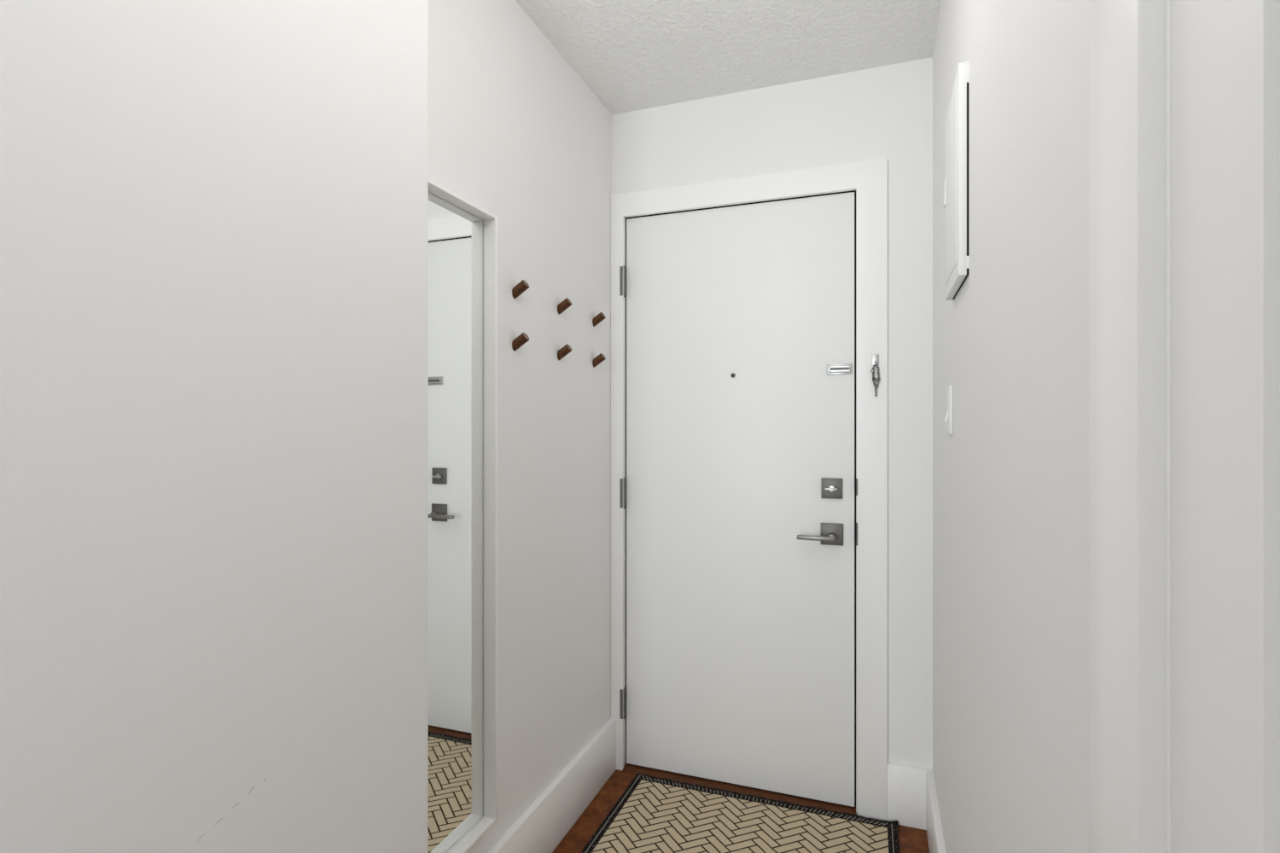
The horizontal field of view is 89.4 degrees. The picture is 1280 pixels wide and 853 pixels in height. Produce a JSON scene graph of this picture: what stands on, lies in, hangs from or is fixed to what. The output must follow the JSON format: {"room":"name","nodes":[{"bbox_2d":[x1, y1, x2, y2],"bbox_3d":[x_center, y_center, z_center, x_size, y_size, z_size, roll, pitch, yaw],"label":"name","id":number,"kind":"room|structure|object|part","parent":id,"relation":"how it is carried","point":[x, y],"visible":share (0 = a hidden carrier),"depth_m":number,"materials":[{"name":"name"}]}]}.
{"room":"apartment entryway","nodes":[
{"label":"apartment entryway","id":0,"kind":"room"},
{"bbox_2d":[0,0,428,852],"bbox_3d":[-0.883,0.052,0.453,0.410,2.435,1.742,0,0,20],"label":"wall","id":1,"kind":"structure","parent":0,"point":[214,213],"depth_m":0.81,"materials":[{"name":"paint"}]},
{"bbox_2d":[428,0,611,852],"bbox_3d":[-0.416,0.052,1.959,0.270,2.435,1.808,0,0,20],"label":"wall","id":2,"kind":"structure","parent":0,"point":[514,131],"depth_m":1.91,"materials":[{"name":"paint"}]},
{"bbox_2d":[428,179,497,852],"bbox_3d":[-0.442,0.230,1.436,0.040,1.507,0.392,0,0,20],"label":"wall mirror","id":3,"kind":"object","parent":2,"relation":"attached to","point":[462,235],"visible":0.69,"depth_m":1.54,"materials":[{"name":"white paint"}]},
{"bbox_2d":[512,279,529,298],"bbox_3d":[-0.323,-0.373,1.759,0.043,0.050,0.026,0,0,20],"label":"peg","id":4,"kind":"object","parent":2,"relation":"attached to","point":[521,287],"visible":1,"depth_m":1.75,"materials":[{"name":"brown wood"}]},
{"bbox_2d":[512,332,529,351],"bbox_3d":[-0.323,-0.230,1.759,0.043,0.050,0.026,0,0,20],"label":"peg","id":5,"kind":"object","parent":2,"relation":"attached to","point":[522,339],"visible":1,"depth_m":1.75,"materials":[{"name":"brown wood"}]},
{"bbox_2d":[487,718,616,852],"bbox_3d":[-0.307,1.176,1.830,0.022,0.188,1.240,0,0,20],"label":"baseboard","id":6,"kind":"structure","parent":2,"relation":"attached to","point":[548,820],"depth_m":2.01,"materials":[{"name":"white paint"}]},
{"bbox_2d":[557,297,571,314],"bbox_3d":[-0.232,-0.373,2.006,0.043,0.050,0.026,0,0,20],"label":"peg","id":7,"kind":"object","parent":2,"relation":"attached to","point":[563,305],"visible":1,"depth_m":2.00,"materials":[{"name":"brown wood"}]},
{"bbox_2d":[557,343,571,360],"bbox_3d":[-0.232,-0.230,2.006,0.043,0.050,0.026,0,0,20],"label":"peg","id":8,"kind":"object","parent":2,"relation":"attached to","point":[567,349],"visible":1,"depth_m":2.00,"materials":[{"name":"brown wood"}]},
{"bbox_2d":[592,312,605,326],"bbox_3d":[-0.141,-0.373,2.254,0.043,0.050,0.026,0,0,20],"label":"peg","id":9,"kind":"object","parent":2,"relation":"attached to","point":[597,319],"visible":1,"depth_m":2.25,"materials":[{"name":"brown wood"}]},
{"bbox_2d":[592,353,605,367],"bbox_3d":[-0.141,-0.230,2.254,0.043,0.050,0.026,0,0,20],"label":"peg","id":10,"kind":"object","parent":2,"relation":"attached to","point":[601,357],"visible":1,"depth_m":2.25,"materials":[{"name":"brown wood"}]},
{"bbox_2d":[514,0,941,115],"bbox_3d":[-0.057,-1.215,1.006,1.800,0.100,3.350,0,0,20],"label":"ceiling","id":11,"kind":"structure","parent":0,"point":[631,55],"depth_m":1.96,"materials":[{"name":"white paint"}]},
{"bbox_2d":[552,769,929,852],"bbox_3d":[-0.057,1.330,1.006,1.800,0.120,3.350,0,0,20],"label":"floor","id":12,"kind":"structure","parent":0,"point":[910,840],"depth_m":2.04,"materials":[{"name":"brown wood"}]},
{"bbox_2d":[621,763,855,815],"bbox_3d":[0.342,1.264,2.305,0.815,0.011,0.157,0,0,20],"label":"threshold","id":13,"kind":"object","parent":12,"relation":"on","point":[628,769],"visible":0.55,"depth_m":2.25,"materials":[{"name":"brown wood"}]},
{"bbox_2d":[580,773,899,852],"bbox_3d":[0.133,1.260,1.459,0.920,0.019,1.592,0,0,20],"label":"area rug","id":14,"kind":"object","parent":12,"relation":"on","point":[653,815],"visible":1,"depth_m":2.05,"materials":[{"name":"beige fabric"}]},
{"bbox_2d":[611,57,932,769],"bbox_3d":[0.432,0.052,2.287,1.094,2.435,0.128,0,0,20],"label":"wall","id":15,"kind":"structure","parent":0,"point":[883,112],"depth_m":2.08,"materials":[{"name":"paint"}]},
{"bbox_2d":[619,192,855,807],"bbox_3d":[0.317,0.243,2.259,0.821,2.031,0.111,0,0,20],"label":"door","id":16,"kind":"structure","parent":15,"relation":"in","point":[739,484],"depth_m":2.25,"materials":[{"name":"white paint"}]},
{"bbox_3d":[0.583,0.362,2.132,0.122,0.027,0.057,0,0,20],"label":"lever","id":17,"kind":"part","parent":16,"relation":"part of","materials":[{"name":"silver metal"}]},
{"bbox_3d":[0.637,0.357,2.147,0.072,0.072,0.009,0,0,20],"label":"handle","id":18,"kind":"part","parent":16,"relation":"part of","materials":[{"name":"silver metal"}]},
{"bbox_3d":[0.658,-0.191,2.137,0.066,0.023,0.008,0,0,20],"label":"slot rail","id":19,"kind":"part","parent":16,"relation":"part of","materials":[{"name":"silver metal"}]},
{"bbox_2d":[610,157,887,820],"bbox_3d":[0.366,0.204,2.302,0.960,2.131,0.145,0,0,20],"label":"door frame","id":20,"kind":"structure","parent":15,"relation":"attached to","point":[868,179],"depth_m":2.10,"materials":[{"name":"white paint"}]},
{"bbox_3d":[0.708,0.198,2.114,0.005,0.055,0.028,0,0,12],"label":"strike plate","id":21,"kind":"part","parent":20,"relation":"part of","materials":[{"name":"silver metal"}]},
{"bbox_3d":[0.708,0.350,2.114,0.005,0.073,0.028,0,0,12],"label":"strike plate","id":22,"kind":"part","parent":20,"relation":"part of","materials":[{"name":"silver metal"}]},
{"bbox_2d":[870,354,880,396],"bbox_3d":[0.756,-0.165,2.075,0.030,0.135,0.016,0,0,20],"label":"chain","id":23,"kind":"object","parent":20,"relation":"attached to","point":[875,357],"visible":1,"depth_m":2.08,"materials":[{"name":"silver metal"}]},
{"bbox_3d":[0.752,-0.159,2.078,0.019,0.092,0.008,0,0,20],"label":"chain","id":24,"kind":"part","parent":23,"relation":"part of","materials":[{"name":"silver metal"}]},
{"bbox_3d":[0.756,-0.214,2.077,0.022,0.036,0.011,0,0,20],"label":"mount plate","id":25,"kind":"part","parent":23,"relation":"part of","materials":[{"name":"silver metal"}]},
{"bbox_3d":[0.760,-0.164,2.072,0.018,0.085,0.009,0,0,11],"label":"chain","id":26,"kind":"part","parent":23,"relation":"part of","materials":[{"name":"silver metal"}]},
{"bbox_2d":[887,762,926,830],"bbox_3d":[0.849,1.176,2.058,0.114,0.188,0.014,0,0,20],"label":"baseboard","id":27,"kind":"structure","parent":15,"relation":"attached to","point":[906,785],"depth_m":2.05,"materials":[{"name":"white paint"}]},
{"bbox_2d":[932,0,1088,852],"bbox_3d":[0.537,0.052,0.788,0.136,2.435,3.350,0,0,20],"label":"wall","id":28,"kind":"structure","parent":0,"point":[1010,480],"depth_m":0.81,"materials":[{"name":"paint"}]},
{"bbox_2d":[926,768,946,852],"bbox_3d":[0.629,1.176,1.266,0.019,0.188,1.654,0,0,20],"label":"baseboard","id":29,"kind":"structure","parent":28,"relation":"attached to","point":[934,832],"depth_m":1.85,"materials":[{"name":"white paint"}]},
{"bbox_2d":[944,385,952,434],"bbox_3d":[0.732,-0.039,1.537,0.014,0.114,0.070,0,0,20],"label":"light switch","id":30,"kind":"object","parent":28,"relation":"attached to","point":[949,415],"visible":1,"depth_m":1.51,"materials":[{"name":"white plastic"}]},
{"bbox_2d":[947,385,952,434],"bbox_3d":[0.735,-0.039,1.536,0.006,0.114,0.070,0,0,20],"label":"switch plate","id":31,"kind":"object","parent":30,"relation":"attached to","point":[950,388],"depth_m":1.50,"materials":[{"name":"white plastic"}]},
{"bbox_2d":[943,61,969,300],"bbox_3d":[0.663,-0.494,1.362,0.023,0.408,0.265,0,0,20],"label":"electrical panel","id":32,"kind":"object","parent":28,"relation":"attached to","point":[957,125],"visible":1,"depth_m":1.25,"materials":[{"name":"white metal"}]},
{"bbox_3d":[0.656,-0.494,1.365,0.002,0.348,0.221,0,0,20],"label":"panel door","id":33,"kind":"part","parent":32,"relation":"part of","materials":[{"name":"white metal"}]},
{"bbox_2d":[1088,0,1171,852],"bbox_3d":[0.230,0.207,0.003,0.130,2.125,0.989,0,0,20],"label":"door frame","id":34,"kind":"structure","parent":28,"relation":"attached to","point":[1130,41],"depth_m":0.41,"materials":[{"name":"white paint"}]},
{"bbox_2d":[1171,0,1279,852],"bbox_3d":[0.200,0.248,0.016,0.035,2.024,0.778,0,0,20],"label":"door","id":35,"kind":"structure","parent":28,"relation":"in","point":[1225,54],"depth_m":0.33,"materials":[{"name":"white paint"}]}
]}

